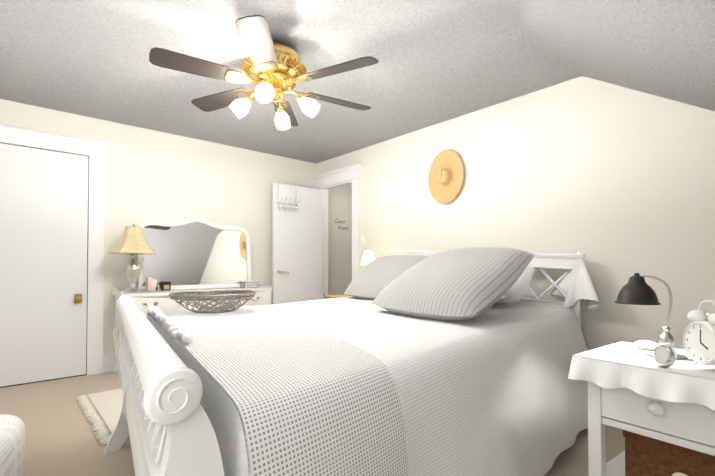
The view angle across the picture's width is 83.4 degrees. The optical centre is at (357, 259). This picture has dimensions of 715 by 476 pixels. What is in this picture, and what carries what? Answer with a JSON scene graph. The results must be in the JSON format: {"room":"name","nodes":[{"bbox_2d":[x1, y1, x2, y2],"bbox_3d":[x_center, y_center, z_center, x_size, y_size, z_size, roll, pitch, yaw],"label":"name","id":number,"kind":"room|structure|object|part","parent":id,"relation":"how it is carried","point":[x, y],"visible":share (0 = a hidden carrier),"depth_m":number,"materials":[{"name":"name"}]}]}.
{"room":"bedroom","nodes":[
{"label":"bedroom","id":0,"kind":"room"},
{"bbox_2d":[0,99,315,353],"bbox_3d":[-2.317,-0.180,3.922,4.800,2.482,0.100,1,-1,-41],"label":"wall","id":1,"kind":"structure","parent":0,"point":[152,175],"depth_m":4.17,"materials":[{"name":"white paint"}]},
{"bbox_2d":[0,143,87,386],"bbox_3d":[-2.769,0.042,3.446,0.750,2.000,0.010,1,-1,-41],"label":"closet door","id":2,"kind":"structure","parent":1,"relation":"in","point":[43,241],"depth_m":3.48,"materials":[{"name":"white paint"}]},
{"bbox_2d":[74,294,81,303],"bbox_3d":[-2.516,0.352,3.618,0.062,0.086,0.056,1,-1,-41],"label":"door knob","id":3,"kind":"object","parent":2,"relation":"attached to","point":[77,298],"depth_m":3.62,"materials":[{"name":"gold metal"}]},
{"bbox_2d":[0,125,109,387],"bbox_3d":[-2.762,-0.025,3.440,1.080,2.158,0.036,1,-1,-41],"label":"trim","id":4,"kind":"structure","parent":1,"relation":"attached to","point":[96,152],"depth_m":3.71,"materials":[{"name":"white paint"}]},
{"bbox_2d":[103,352,116,372],"bbox_3d":[-1.468,0.983,4.570,2.445,0.178,0.016,1,-1,-41],"label":"baseboard","id":5,"kind":"structure","parent":1,"relation":"attached to","point":[109,362],"depth_m":3.79,"materials":[{"name":"white paint"}]},
{"bbox_2d":[0,0,580,163],"bbox_3d":[-0.834,-1.381,3.232,6.100,0.100,3.720,1,-1,-41],"label":"ceiling","id":6,"kind":"structure","parent":0,"point":[440,61],"depth_m":2.74,"materials":[{"name":"white paint"}]},
{"bbox_2d":[149,15,378,129],"bbox_3d":[-0.519,-1.095,2.519,1.392,0.494,1.337,1,-1,-41],"label":"ceiling fan","id":7,"kind":"object","parent":6,"relation":"hanging from","point":[275,70],"visible":1,"depth_m":2.38,"materials":[{"name":"brown wood"}]},
{"bbox_3d":[-0.519,-1.167,2.521,0.404,0.350,0.404,1,-1,-41],"label":"motor","id":8,"kind":"part","parent":7,"relation":"part of","materials":[{"name":"gold metal"}]},
{"bbox_2d":[0,372,624,475],"bbox_3d":[-0.506,1.079,1.833,4.800,0.100,5.600,1,-1,-41],"label":"floor","id":9,"kind":"structure","parent":0,"point":[61,440],"depth_m":2.33,"materials":[{"name":"carpet"}]},
{"bbox_2d":[0,414,25,475],"bbox_3d":[-1.610,0.841,1.428,0.600,0.360,0.720,0,-1,-27],"label":"pouf","id":10,"kind":"object","parent":9,"relation":"on","point":[12,445],"visible":1,"depth_m":1.62,"materials":[{"name":"fabric"}]},
{"bbox_2d":[75,388,129,445],"bbox_3d":[-1.151,1.041,3.183,1.693,0.016,1.081,1,-1,-41],"label":"rug","id":11,"kind":"object","parent":9,"relation":"on","point":[102,410],"visible":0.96,"depth_m":2.75,"materials":[{"name":"fabric"}]},
{"bbox_2d":[112,217,272,371],"bbox_3d":[-1.623,0.301,4.123,1.480,1.521,0.449,1,-1,-41],"label":"dresser","id":12,"kind":"object","parent":9,"relation":"on","point":[195,254],"visible":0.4,"depth_m":4.22,"materials":[{"name":"white paint"}]},
{"bbox_2d":[108,224,156,292],"bbox_3d":[-2.050,-0.017,3.675,0.400,0.634,0.400,1,-1,-41],"label":"light","id":13,"kind":"object","parent":12,"relation":"on","point":[133,242],"visible":1,"depth_m":3.62,"materials":[{"name":"beige fabric"}]},
{"bbox_3d":[-2.050,-0.178,3.677,0.400,0.248,0.400,1,-1,-41],"label":"lamp shade","id":14,"kind":"part","parent":13,"relation":"part of","materials":[{"name":"yellow fabric"}]},
{"bbox_2d":[146,277,170,291],"bbox_3d":[-1.914,0.235,3.857,0.226,0.135,0.141,1,-1,-41],"label":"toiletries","id":15,"kind":"object","parent":12,"relation":"on","point":[152,285],"visible":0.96,"depth_m":3.81,"materials":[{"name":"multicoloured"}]},
{"bbox_3d":[-1.695,-0.074,4.288,1.184,0.768,0.030,1,-8,-41],"label":"mirror dresser frame","id":16,"kind":"part","parent":12,"relation":"part of","materials":[{"name":"white paint"}]},
{"bbox_3d":[-1.697,-0.073,4.290,1.164,0.688,0.004,1,-8,-41],"label":"mirror dresser glass","id":17,"kind":"part","parent":12,"relation":"part of","materials":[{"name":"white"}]},
{"bbox_2d":[240,281,257,287],"bbox_3d":[-1.220,0.277,4.543,0.173,0.074,0.113,1,-1,-41],"label":"wire basket","id":18,"kind":"object","parent":12,"relation":"on","point":[249,284],"visible":1,"depth_m":4.50,"materials":[{"name":"grey metal"}]},
{"bbox_2d":[105,247,599,475],"bbox_3d":[0.045,0.454,2.399,3.025,1.167,2.499,1,-1,-41],"label":"bed","id":19,"kind":"object","parent":9,"relation":"on","point":[455,362],"visible":1,"depth_m":1.36,"materials":[{"name":"white fabric"}]},
{"bbox_3d":[-0.805,0.605,1.454,0.504,0.836,1.929,1,-1,-41],"label":"footboard","id":20,"kind":"part","parent":19,"relation":"part of","materials":[{"name":"white paint"}]},
{"bbox_2d":[168,290,255,312],"bbox_3d":[-0.810,0.238,2.270,0.467,0.117,0.470,-1,-1,42],"label":"basket","id":21,"kind":"object","parent":19,"relation":"on","point":[242,296],"depth_m":2.18,"materials":[{"name":"grey"}]},
{"bbox_2d":[148,306,408,475],"bbox_3d":[-0.495,0.606,1.780,0.986,0.653,2.282,1,-1,-41],"label":"throw","id":22,"kind":"object","parent":19,"relation":"on","point":[286,392],"depth_m":1.01,"materials":[{"name":"white fabric"}]},
{"bbox_3d":[0.960,0.470,3.437,0.087,1.167,1.833,1,-1,-41],"label":"headboard","id":23,"kind":"part","parent":19,"relation":"part of","materials":[{"name":"white paint"}]},
{"bbox_3d":[1.529,0.140,2.812,0.256,0.404,0.372,1,-1,-41],"label":"cloth post","id":24,"kind":"part","parent":19,"relation":"part of","materials":[{"name":"white fabric"}]},
{"bbox_2d":[565,273,714,475],"bbox_3d":[1.121,0.536,1.418,0.509,0.974,0.617,1,-1,-37],"label":"nightstand","id":25,"kind":"object","parent":9,"relation":"on","point":[654,402],"visible":1,"depth_m":1.35,"materials":[{"name":"white paint"}]},
{"bbox_2d":[614,273,687,359],"bbox_3d":[1.109,0.203,1.524,0.148,0.306,0.228,1,-1,-41],"label":"desk lamp","id":26,"kind":"object","parent":25,"relation":"on","point":[636,292],"depth_m":1.51,"materials":[{"name":"grey metal"}]},
{"bbox_2d":[653,344,676,367],"bbox_3d":[1.012,0.317,1.322,0.041,0.074,0.072,0,-1,1],"label":"clock","id":27,"kind":"object","parent":25,"relation":"on","point":[665,356],"depth_m":1.31,"materials":[{"name":"silver metal"}]},
{"bbox_2d":[683,300,714,364],"bbox_3d":[1.133,0.242,1.296,0.062,0.225,0.140,0,-1,1],"label":"alarm clock","id":28,"kind":"object","parent":25,"relation":"on","point":[699,336],"depth_m":1.30,"materials":[{"name":"white paint"}]},
{"bbox_3d":[-0.079,0.753,4.205,0.440,0.625,0.460,1,-1,-41],"label":"nightstand","id":29,"kind":"object","parent":9,"relation":"on","visible":0},
{"bbox_2d":[324,293,349,298],"bbox_3d":[-0.205,0.392,4.233,0.342,0.096,0.300,1,-1,-41],"label":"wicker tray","id":30,"kind":"object","parent":29,"relation":"on","point":[326,296],"visible":0.4,"depth_m":4.32,"materials":[{"name":"wicker"}]},
{"bbox_2d":[361,250,374,264],"bbox_3d":[0.118,0.172,4.194,0.158,0.535,0.158,0,-1,6],"label":"lamp","id":31,"kind":"object","parent":29,"relation":"on","point":[368,257],"visible":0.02,"depth_m":4.14,"materials":[{"name":"white fabric"}]},
{"bbox_2d":[328,184,351,294],"bbox_3d":[-0.236,-0.096,6.098,1.200,2.382,0.165,1,-1,-41],"label":"wall","id":32,"kind":"structure","parent":0,"point":[339,248],"depth_m":5.96,"materials":[{"name":"white paint"}]},
{"bbox_2d":[316,76,714,350],"bbox_3d":[1.295,-0.188,3.363,0.100,2.482,5.500,1,-1,-41],"label":"wall","id":33,"kind":"structure","parent":0,"point":[614,184],"depth_m":2.91,"materials":[{"name":"white paint"}]},
{"bbox_2d":[272,183,322,303],"bbox_3d":[-0.709,0.070,4.999,0.728,1.992,0.131,1,-1,-41],"label":"open door","id":34,"kind":"structure","parent":33,"relation":"in","point":[297,243],"depth_m":5.00,"materials":[{"name":"white paint"}]},
{"bbox_3d":[-0.922,0.146,4.830,0.187,0.100,0.085,1,-1,-41],"label":"handle","id":35,"kind":"part","parent":34,"relation":"part of","materials":[{"name":"silver metal"}]},
{"bbox_3d":[-0.843,-0.754,4.896,0.300,0.348,0.131,1,-1,-41],"label":"hook rail","id":36,"kind":"part","parent":34,"relation":"part of","materials":[{"name":"silver metal"}]},
{"bbox_2d":[313,163,361,298],"bbox_3d":[-0.234,-0.027,5.062,0.160,2.212,0.925,1,-1,-41],"label":"trim","id":37,"kind":"structure","parent":33,"relation":"attached to","point":[341,175],"depth_m":4.97,"materials":[{"name":"white paint"}]},
{"bbox_2d":[361,235,365,244],"bbox_3d":[0.068,-0.232,4.682,0.010,0.120,0.070,1,-1,-41],"label":"switch plate","id":38,"kind":"object","parent":33,"relation":"attached to","point":[363,239],"visible":1,"depth_m":4.67,"materials":[{"name":"white plastic"}]},
{"bbox_2d":[428,150,463,202],"bbox_3d":[0.808,-0.781,3.756,0.120,0.504,0.403,1,-1,-41],"label":"hat","id":39,"kind":"object","parent":33,"relation":"hanging from","point":[446,176],"visible":1,"depth_m":3.76,"materials":[{"name":"beige wicker"}]},
{"bbox_2d":[489,0,714,110],"bbox_3d":[0.620,-0.724,0.574,4.800,1.537,2.180,1,-1,-41],"label":"ceiling","id":40,"kind":"structure","parent":0,"point":[663,48],"depth_m":1.88,"materials":[{"name":"white paint"}]}
]}

